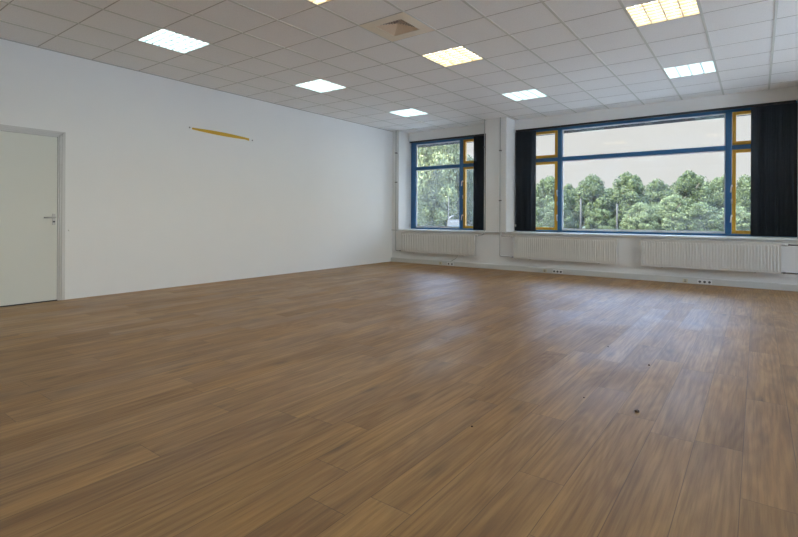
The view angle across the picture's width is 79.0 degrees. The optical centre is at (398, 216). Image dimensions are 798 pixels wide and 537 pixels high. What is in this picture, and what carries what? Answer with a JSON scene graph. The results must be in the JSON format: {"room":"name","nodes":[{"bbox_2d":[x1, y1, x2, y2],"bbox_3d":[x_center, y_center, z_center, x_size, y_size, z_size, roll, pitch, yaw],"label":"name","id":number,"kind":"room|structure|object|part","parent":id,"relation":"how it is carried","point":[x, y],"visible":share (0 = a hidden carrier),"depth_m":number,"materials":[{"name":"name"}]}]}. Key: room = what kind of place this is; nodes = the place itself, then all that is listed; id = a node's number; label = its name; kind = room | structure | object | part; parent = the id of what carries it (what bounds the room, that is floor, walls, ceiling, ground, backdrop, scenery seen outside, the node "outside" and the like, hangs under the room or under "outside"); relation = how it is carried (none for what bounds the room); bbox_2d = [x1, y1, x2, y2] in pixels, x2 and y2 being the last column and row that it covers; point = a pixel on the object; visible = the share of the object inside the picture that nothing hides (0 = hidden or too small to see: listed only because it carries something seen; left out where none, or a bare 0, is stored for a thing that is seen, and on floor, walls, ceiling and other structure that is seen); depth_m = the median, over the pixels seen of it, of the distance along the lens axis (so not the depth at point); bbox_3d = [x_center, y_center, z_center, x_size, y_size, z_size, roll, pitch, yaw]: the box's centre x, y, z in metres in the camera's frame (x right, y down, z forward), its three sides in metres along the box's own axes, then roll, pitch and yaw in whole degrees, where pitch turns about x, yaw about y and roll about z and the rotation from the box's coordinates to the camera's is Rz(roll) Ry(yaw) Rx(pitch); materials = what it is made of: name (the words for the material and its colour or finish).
{"room":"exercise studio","nodes":[
{"label":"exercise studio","id":0,"kind":"room"},
{"bbox_2d":[0,39,392,299],"bbox_3d":[-3.583,-0.658,7.223,0.200,3.435,12.700,0,0,36],"label":"wall","id":1,"kind":"structure","parent":0,"point":[153,200],"depth_m":7.52,"materials":[{"name":"white paint"}]},
{"bbox_2d":[0,124,65,306],"bbox_3d":[-4.599,-0.010,5.721,0.158,2.130,1.120,0,0,36],"label":"door","id":2,"kind":"structure","parent":1,"relation":"in","point":[32,160],"depth_m":5.89,"materials":[{"name":"grey laminate"}]},
{"bbox_3d":[-4.327,0.031,6.069,0.006,0.140,0.037,0,0,36],"label":"handle plate","id":3,"kind":"part","parent":2,"relation":"part of","materials":[{"name":"metal"}]},
{"bbox_2d":[0,38,392,131],"bbox_3d":[-3.649,-2.070,6.947,0.012,0.011,11.770,0,0,36],"label":"trim","id":4,"kind":"structure","parent":1,"relation":"attached to","point":[0,38],"depth_m":7.14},
{"bbox_2d":[192,128,248,140],"bbox_3d":[-2.908,-1.354,7.960,0.003,0.077,1.052,0,0,36],"label":"strip","id":5,"kind":"object","parent":1,"relation":"attached to","point":[197,129],"visible":1,"depth_m":7.93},
{"bbox_2d":[0,261,797,536],"bbox_3d":[0.642,1.139,3.949,10.900,0.120,12.470,0,0,36],"label":"floor","id":6,"kind":"structure","parent":0,"point":[341,401],"depth_m":2.73,"materials":[{"name":"brown wood"}]},
{"bbox_2d":[0,0,797,132],"bbox_3d":[0.694,-2.065,4.000,10.500,0.024,12.197,0,0,36],"label":"ceiling","id":7,"kind":"structure","parent":0,"point":[582,55],"depth_m":5.95,"materials":[{"name":"tile"}]},
{"bbox_2d":[138,29,210,53],"bbox_3d":[-2.659,-2.126,5.737,0.594,0.112,0.595,0,0,36],"label":"ceiling light","id":8,"kind":"object","parent":7,"relation":"attached to","point":[163,38],"visible":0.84,"depth_m":5.79,"materials":[{"name":"plastic"}]},
{"bbox_2d":[309,0,331,4],"bbox_3d":[-0.730,-2.117,4.309,0.594,0.112,0.595,0,0,36],"label":"ceiling light","id":9,"kind":"object","parent":7,"relation":"attached to","point":[318,2],"visible":1,"depth_m":4.68,"materials":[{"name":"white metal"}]},
{"bbox_2d":[296,79,345,92],"bbox_3d":[-1.232,-2.119,7.666,0.594,0.112,0.595,0,0,36],"label":"ceiling light","id":10,"kind":"object","parent":7,"relation":"attached to","point":[321,86],"visible":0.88,"depth_m":7.72,"materials":[{"name":"white plastic"}]},
{"bbox_2d":[359,12,434,41],"bbox_3d":[-0.016,-2.163,5.274,0.594,0.214,0.594,0,0,36],"label":"ceiling vent","id":11,"kind":"object","parent":7,"relation":"in","point":[399,26],"visible":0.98,"depth_m":5.31,"materials":[{"name":"beige metal"}]},
{"bbox_2d":[376,23,396,34],"bbox_3d":[-0.086,-2.082,5.326,0.172,0.046,0.344,0,0,36],"label":"grille","id":12,"kind":"object","parent":11,"relation":"attached to","point":[391,29],"depth_m":5.33,"materials":[{"name":"beige metal"}]},
{"bbox_2d":[394,23,417,35],"bbox_3d":[0.035,-2.082,5.344,0.344,0.046,0.172,0,0,36],"label":"grille","id":13,"kind":"object","parent":11,"relation":"attached to","point":[399,29],"depth_m":5.35,"materials":[{"name":"beige metal"}]},
{"bbox_2d":[398,19,414,27],"bbox_3d":[0.053,-2.081,5.223,0.172,0.046,0.344,0,0,36],"label":"grille","id":14,"kind":"object","parent":11,"relation":"attached to","point":[401,25],"depth_m":5.25,"materials":[{"name":"beige metal"}]},
{"bbox_2d":[390,108,427,116],"bbox_3d":[0.195,-2.113,9.596,0.594,0.112,0.595,0,0,36],"label":"ceiling light","id":15,"kind":"object","parent":7,"relation":"attached to","point":[407,112],"visible":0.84,"depth_m":9.63,"materials":[{"name":"plastic"}]},
{"bbox_2d":[422,46,481,66],"bbox_3d":[0.697,-2.110,6.239,0.594,0.112,0.595,0,0,36],"label":"ceiling light","id":16,"kind":"object","parent":7,"relation":"attached to","point":[458,55],"visible":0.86,"depth_m":6.28,"materials":[{"name":"white"}]},
{"bbox_2d":[502,89,547,100],"bbox_3d":[2.125,-2.104,8.168,0.594,0.112,0.595,0,0,36],"label":"ceiling light","id":17,"kind":"object","parent":7,"relation":"attached to","point":[527,94],"visible":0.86,"depth_m":8.19,"materials":[{"name":"plastic"}]},
{"bbox_2d":[626,0,699,26],"bbox_3d":[2.627,-2.101,4.812,0.594,0.112,0.595,0,0,36],"label":"ceiling light","id":18,"kind":"object","parent":7,"relation":"attached to","point":[653,12],"visible":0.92,"depth_m":4.87,"materials":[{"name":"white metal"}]},
{"bbox_2d":[664,61,715,78],"bbox_3d":[4.054,-2.095,6.741,0.594,0.112,0.595,0,0,36],"label":"ceiling light","id":19,"kind":"object","parent":7,"relation":"attached to","point":[705,67],"visible":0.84,"depth_m":6.76,"materials":[{"name":"plastic"}]},
{"bbox_2d":[397,229,484,232],"bbox_3d":[1.049,0.318,11.083,2.284,0.030,0.580,0,0,36],"label":"window sill","id":20,"kind":"structure","parent":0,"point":[435,230],"depth_m":10.80,"materials":[{"name":"white laminate"}]},
{"bbox_2d":[392,86,797,284],"bbox_3d":[4.271,-0.622,8.845,10.500,3.435,0.752,0,0,36],"label":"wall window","id":21,"kind":"structure","parent":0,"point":[486,245],"depth_m":9.93,"materials":[{"name":"white paint"}]},
{"bbox_2d":[395,131,398,250],"bbox_3d":[-0.024,-0.624,11.531,0.056,2.870,0.195,0,0,-40],"label":"pipe","id":22,"kind":"object","parent":21,"relation":"attached to","point":[396,131],"visible":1,"depth_m":11.57,"materials":[{"name":"white metal"}]},
{"bbox_2d":[399,232,477,255],"bbox_3d":[0.855,0.605,10.853,2.047,0.475,0.118,0,0,36],"label":"radiator","id":23,"kind":"object","parent":21,"relation":"attached to","point":[430,243],"visible":1,"depth_m":10.76,"materials":[{"name":"white metal"}]},
{"bbox_2d":[401,232,474,234],"bbox_3d":[0.833,0.374,10.843,1.922,0.012,0.059,0,0,36],"label":"grille","id":24,"kind":"object","parent":23,"relation":"attached to","point":[402,233],"depth_m":10.93,"materials":[{"name":"white metal"}]},
{"bbox_2d":[411,137,473,229],"bbox_3d":[1.217,-0.770,11.304,2.284,2.142,0.150,0,0,36],"label":"window","id":25,"kind":"structure","parent":21,"relation":"attached to","point":[464,165],"depth_m":11.33,"materials":[{"name":"blue paint"}]},
{"bbox_3d":[1.797,-1.489,10.896,0.757,0.546,0.071,0,0,36],"label":"sash","id":26,"kind":"part","parent":25,"relation":"part of","materials":[{"name":"yellow paint"}]},
{"bbox_3d":[1.792,-0.435,10.896,0.757,1.398,0.071,0,0,36],"label":"sash","id":27,"kind":"part","parent":25,"relation":"part of","materials":[{"name":"yellow paint"}]},
{"bbox_2d":[409,133,485,229],"bbox_3d":[1.185,-0.776,11.231,2.279,2.128,0.121,0,0,36],"label":"vertical blind","id":28,"kind":"object","parent":21,"relation":"attached to","point":[478,171],"visible":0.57,"depth_m":10.75,"materials":[{"name":"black fabric"}]},
{"bbox_2d":[478,119,485,235],"bbox_3d":[1.753,-0.823,10.218,0.166,2.454,0.057,0,0,21],"label":"pipe","id":29,"kind":"object","parent":21,"relation":"attached to","point":[484,147],"visible":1,"depth_m":10.18,"materials":[{"name":"white metal"}]},
{"bbox_2d":[499,117,511,256],"bbox_3d":[2.183,-0.614,9.895,0.315,2.870,0.053,0,0,44],"label":"pipe","id":30,"kind":"object","parent":21,"relation":"attached to","point":[500,150],"visible":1,"depth_m":9.97,"materials":[{"name":"white metal"}]},
{"bbox_2d":[510,235,616,264],"bbox_3d":[3.078,0.616,9.212,2.005,0.475,0.112,0,0,36],"label":"radiator","id":31,"kind":"object","parent":21,"relation":"attached to","point":[551,248],"visible":1,"depth_m":9.09,"materials":[{"name":"white metal"}]},
{"bbox_2d":[514,235,616,238],"bbox_3d":[3.095,0.384,9.169,1.930,0.012,0.059,0,0,36],"label":"grille","id":32,"kind":"object","parent":31,"relation":"attached to","point":[515,236],"depth_m":9.29,"materials":[{"name":"white metal"}]},
{"bbox_2d":[418,114,750,147],"bbox_3d":[4.716,-2.167,9.436,16.500,0.670,0.720,0,0,36],"label":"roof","id":33,"kind":"structure","parent":21,"relation":"attached to","point":[714,116],"depth_m":9.72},
{"bbox_2d":[391,257,797,291],"bbox_3d":[4.036,1.046,8.538,10.500,0.096,0.055,0,0,36],"label":"baseboard","id":34,"kind":"structure","parent":21,"relation":"attached to","point":[718,282],"depth_m":8.61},
{"bbox_2d":[553,269,562,273],"bbox_3d":[3.027,1.046,9.241,0.190,0.072,0.016,0,0,36],"label":"power socket","id":35,"kind":"object","parent":34,"relation":"attached to","point":[554,270],"visible":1,"depth_m":9.23,"materials":[{"name":"white plastic"}]},
{"bbox_2d":[697,279,711,284],"bbox_3d":[4.940,1.054,7.826,0.200,0.072,0.016,0,0,36],"label":"power socket","id":36,"kind":"object","parent":34,"relation":"attached to","point":[699,281],"visible":1,"depth_m":7.82,"materials":[{"name":"white plastic"}]},
{"bbox_2d":[515,100,797,236],"bbox_3d":[4.340,-0.761,8.893,4.641,2.128,0.111,0,0,36],"label":"curtain","id":37,"kind":"object","parent":21,"relation":"attached to","point":[774,125],"visible":1,"depth_m":7.76,"materials":[{"name":"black fabric"}]},
{"bbox_3d":[2.465,-0.824,10.239,0.005,1.962,0.006,0,0,36],"label":"pull cord","id":38,"kind":"part","parent":37,"relation":"part of","materials":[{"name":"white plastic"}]},
{"bbox_2d":[532,101,796,236],"bbox_3d":[4.375,-0.755,8.968,4.640,2.142,0.150,0,0,36],"label":"window","id":39,"kind":"structure","parent":21,"relation":"attached to","point":[730,147],"depth_m":8.64,"materials":[{"name":"blue paint"}]},
{"bbox_3d":[2.902,-1.484,10.078,0.817,0.546,0.071,0,0,36],"label":"sash","id":40,"kind":"part","parent":39,"relation":"part of","materials":[{"name":"yellow paint"}]},
{"bbox_3d":[2.897,-0.430,10.078,0.817,1.398,0.071,0,0,36],"label":"sash","id":41,"kind":"part","parent":39,"relation":"part of","materials":[{"name":"yellow paint"}]},
{"bbox_3d":[5.889,-1.470,7.869,0.777,0.546,0.071,0,0,36],"label":"sash","id":42,"kind":"part","parent":39,"relation":"part of","materials":[{"name":"yellow paint"}]},
{"bbox_3d":[5.884,-0.416,7.869,0.777,1.398,0.071,0,0,36],"label":"sash","id":43,"kind":"part","parent":39,"relation":"part of","materials":[{"name":"yellow paint"}]},
{"bbox_2d":[641,239,787,273],"bbox_3d":[4.992,0.624,7.796,1.977,0.475,0.112,0,0,36],"label":"radiator","id":44,"kind":"object","parent":21,"relation":"attached to","point":[756,257],"visible":1,"depth_m":7.71,"materials":[{"name":"white metal"}]},
{"bbox_2d":[641,239,781,243],"bbox_3d":[4.949,0.393,7.798,1.902,0.012,0.059,0,0,36],"label":"grille","id":45,"kind":"object","parent":44,"relation":"attached to","point":[642,240],"depth_m":7.85,"materials":[{"name":"white metal"}]},
{"bbox_2d":[505,231,797,240],"bbox_3d":[4.207,0.332,8.747,4.640,0.030,0.580,0,0,36],"label":"window sill","id":46,"kind":"structure","parent":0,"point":[513,232],"depth_m":8.28,"materials":[{"name":"white laminate"}]},
{"label":"outside","id":47,"kind":"structure","parent":0,"visible":0},
{"bbox_3d":[13.402,2.737,30.036,300.000,0.200,260.000,0,0,36],"label":"ground","id":48,"kind":"structure","parent":47,"visible":0},
{"bbox_2d":[417,165,431,225],"bbox_3d":[1.389,-2.027,58.077,5.173,9.275,4.800,0,0,11],"label":"tree","id":49,"kind":"object","parent":48,"relation":"on","point":[423,219],"visible":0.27,"depth_m":56.72,"materials":[{"name":"green plant"}]},
{"bbox_2d":[417,145,457,225],"bbox_3d":[3.432,-4.692,60.074,8.562,14.656,7.946,0,0,-26],"label":"tree","id":50,"kind":"object","parent":48,"relation":"on","point":[436,178],"visible":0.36,"depth_m":58.12,"materials":[{"name":"green plant"}]},
{"bbox_2d":[430,187,458,229],"bbox_3d":[5.134,-1.316,63.855,7.421,7.879,6.886,0,0,19],"label":"tree","id":51,"kind":"object","parent":48,"relation":"on","point":[455,217],"visible":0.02,"depth_m":61.99,"materials":[{"name":"green plant"}]},
{"bbox_2d":[429,144,468,214],"bbox_3d":[6.523,-4.609,66.271,7.102,14.518,7.652,0,0,6],"label":"tree","id":52,"kind":"object","parent":48,"relation":"on","point":[452,153],"visible":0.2,"depth_m":64.36,"materials":[{"name":"green plant"}]},
{"bbox_2d":[447,220,458,226],"bbox_3d":[6.567,1.476,55.837,1.900,2.260,4.700,0,0,7],"label":"van","id":53,"kind":"object","parent":48,"relation":"on","point":[455,223],"visible":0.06,"depth_m":54.03,"materials":[{"name":"white paint"}]},
{"bbox_2d":[455,154,473,225],"bbox_3d":[9.027,-2.800,62.998,3.938,10.899,4.267,0,0,-7],"label":"tree","id":54,"kind":"object","parent":48,"relation":"on","point":[469,199],"visible":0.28,"depth_m":61.84,"materials":[{"name":"green plant"}]},
{"bbox_2d":[536,175,573,226],"bbox_3d":[17.975,-1.168,57.811,5.260,7.700,5.150,0,0,36],"label":"tree","id":55,"kind":"object","parent":48,"relation":"on","point":[545,190],"visible":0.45,"depth_m":57.02,"materials":[{"name":"green plant"}]},
{"bbox_2d":[540,201,573,228],"bbox_3d":[16.961,0.383,52.047,3.544,4.570,3.706,0,0,36],"label":"tree","id":56,"kind":"object","parent":48,"relation":"on","point":[549,220],"visible":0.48,"depth_m":51.32,"materials":[{"name":"green plant"}]},
{"bbox_2d":[563,183,579,228],"bbox_3d":[22.172,-0.870,64.111,4.103,7.138,4.234,0,0,36],"label":"tree","id":57,"kind":"object","parent":48,"relation":"on","point":[570,190],"visible":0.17,"depth_m":63.07,"materials":[{"name":"green plant"}]},
{"bbox_2d":[580,199,581,228],"bbox_3d":[17.262,0.476,46.000,0.162,4.359,0.170,0,0,36],"label":"pole","id":58,"kind":"object","parent":48,"relation":"on","point":[580,199],"visible":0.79,"depth_m":45.94,"materials":[{"name":"grey metal"}]},
{"bbox_2d":[570,173,612,232],"bbox_3d":[22.758,-1.228,57.207,4.825,7.865,4.454,0,0,29],"label":"tree","id":59,"kind":"object","parent":48,"relation":"on","point":[591,191],"visible":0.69,"depth_m":56.26,"materials":[{"name":"green plant"}]},
{"bbox_2d":[585,208,615,228],"bbox_3d":[20.865,0.867,49.943,3.420,3.632,3.347,0,0,-27],"label":"tree","id":60,"kind":"object","parent":48,"relation":"on","point":[599,218],"visible":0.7,"depth_m":49.43,"materials":[{"name":"green plant"}]},
{"bbox_2d":[605,188,615,227],"bbox_3d":[29.256,-0.701,67.955,5.490,6.864,5.435,0,0,-21],"label":"tree","id":61,"kind":"object","parent":48,"relation":"on","point":[607,189],"visible":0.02,"depth_m":67.11,"materials":[{"name":"green plant"}]},
{"bbox_2d":[616,204,617,233],"bbox_3d":[20.710,0.729,46.000,0.162,3.884,0.170,0,0,36],"label":"pole","id":62,"kind":"object","parent":48,"relation":"on","point":[616,204],"visible":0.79,"depth_m":45.93,"materials":[{"name":"grey metal"}]},
{"bbox_2d":[607,171,652,233],"bbox_3d":[26.891,-1.265,56.096,5.155,7.978,5.267,0,0,6],"label":"tree","id":63,"kind":"object","parent":48,"relation":"on","point":[628,191],"visible":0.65,"depth_m":55.08,"materials":[{"name":"green plant"}]},
{"bbox_2d":[618,202,660,229],"bbox_3d":[24.951,0.585,49.971,3.657,4.237,3.671,0,0,-23],"label":"tree","id":64,"kind":"object","parent":48,"relation":"on","point":[641,211],"visible":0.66,"depth_m":49.24,"materials":[{"name":"green plant"}]},
{"bbox_2d":[645,178,670,225],"bbox_3d":[32.992,-1.093,61.810,5.013,7.686,4.631,0,0,36],"label":"tree","id":65,"kind":"object","parent":48,"relation":"on","point":[656,191],"visible":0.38,"depth_m":61.09,"materials":[{"name":"green plant"}]},
{"bbox_2d":[650,194,698,234],"bbox_3d":[28.262,0.197,50.045,4.283,5.049,4.266,0,0,10],"label":"tree","id":66,"kind":"object","parent":48,"relation":"on","point":[672,206],"visible":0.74,"depth_m":49.08,"materials":[{"name":"green plant"}]},
{"bbox_2d":[665,170,715,229],"bbox_3d":[34.843,-1.428,58.047,5.151,8.378,5.099,0,0,-23],"label":"tree","id":67,"kind":"object","parent":48,"relation":"on","point":[688,185],"visible":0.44,"depth_m":56.90,"materials":[{"name":"green plant"}]},
{"bbox_2d":[682,202,722,235],"bbox_3d":[30.384,0.602,49.022,3.956,4.252,3.916,0,0,19],"label":"tree","id":68,"kind":"object","parent":48,"relation":"on","point":[702,209],"visible":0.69,"depth_m":48.15,"materials":[{"name":"green plant"}]},
{"bbox_2d":[706,176,736,223],"bbox_3d":[39.868,-1.277,60.003,4.528,8.123,4.626,0,0,36],"label":"tree","id":69,"kind":"object","parent":48,"relation":"on","point":[717,185],"visible":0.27,"depth_m":59.19,"materials":[{"name":"green plant"}]},
{"bbox_2d":[716,205,752,236],"bbox_3d":[34.641,0.750,49.969,3.743,3.994,3.692,0,0,36],"label":"tree","id":70,"kind":"object","parent":48,"relation":"on","point":[742,217],"visible":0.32,"depth_m":49.02,"materials":[{"name":"green plant"}]},
{"bbox_2d":[736,174,750,213],"bbox_3d":[40.962,-1.145,57.202,4.584,7.865,4.231,0,0,-40],"label":"tree","id":71,"kind":"object","parent":48,"relation":"on","point":[743,193],"visible":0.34,"depth_m":56.22,"materials":[{"name":"green plant"}]},
{"bbox_3d":[18.468,2.651,20.069,100.000,0.020,34.000,0,0,36],"label":"yard","id":72,"kind":"structure","parent":48,"relation":"on","visible":0},
{"bbox_2d":[448,196,453,225],"bbox_3d":[4.731,0.366,44.000,0.565,4.463,0.120,0,0,0],"label":"street lamp","id":73,"kind":"object","parent":72,"relation":"on","point":[448,196],"visible":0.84,"depth_m":43.97,"materials":[{"name":"grey metal"}]}
]}

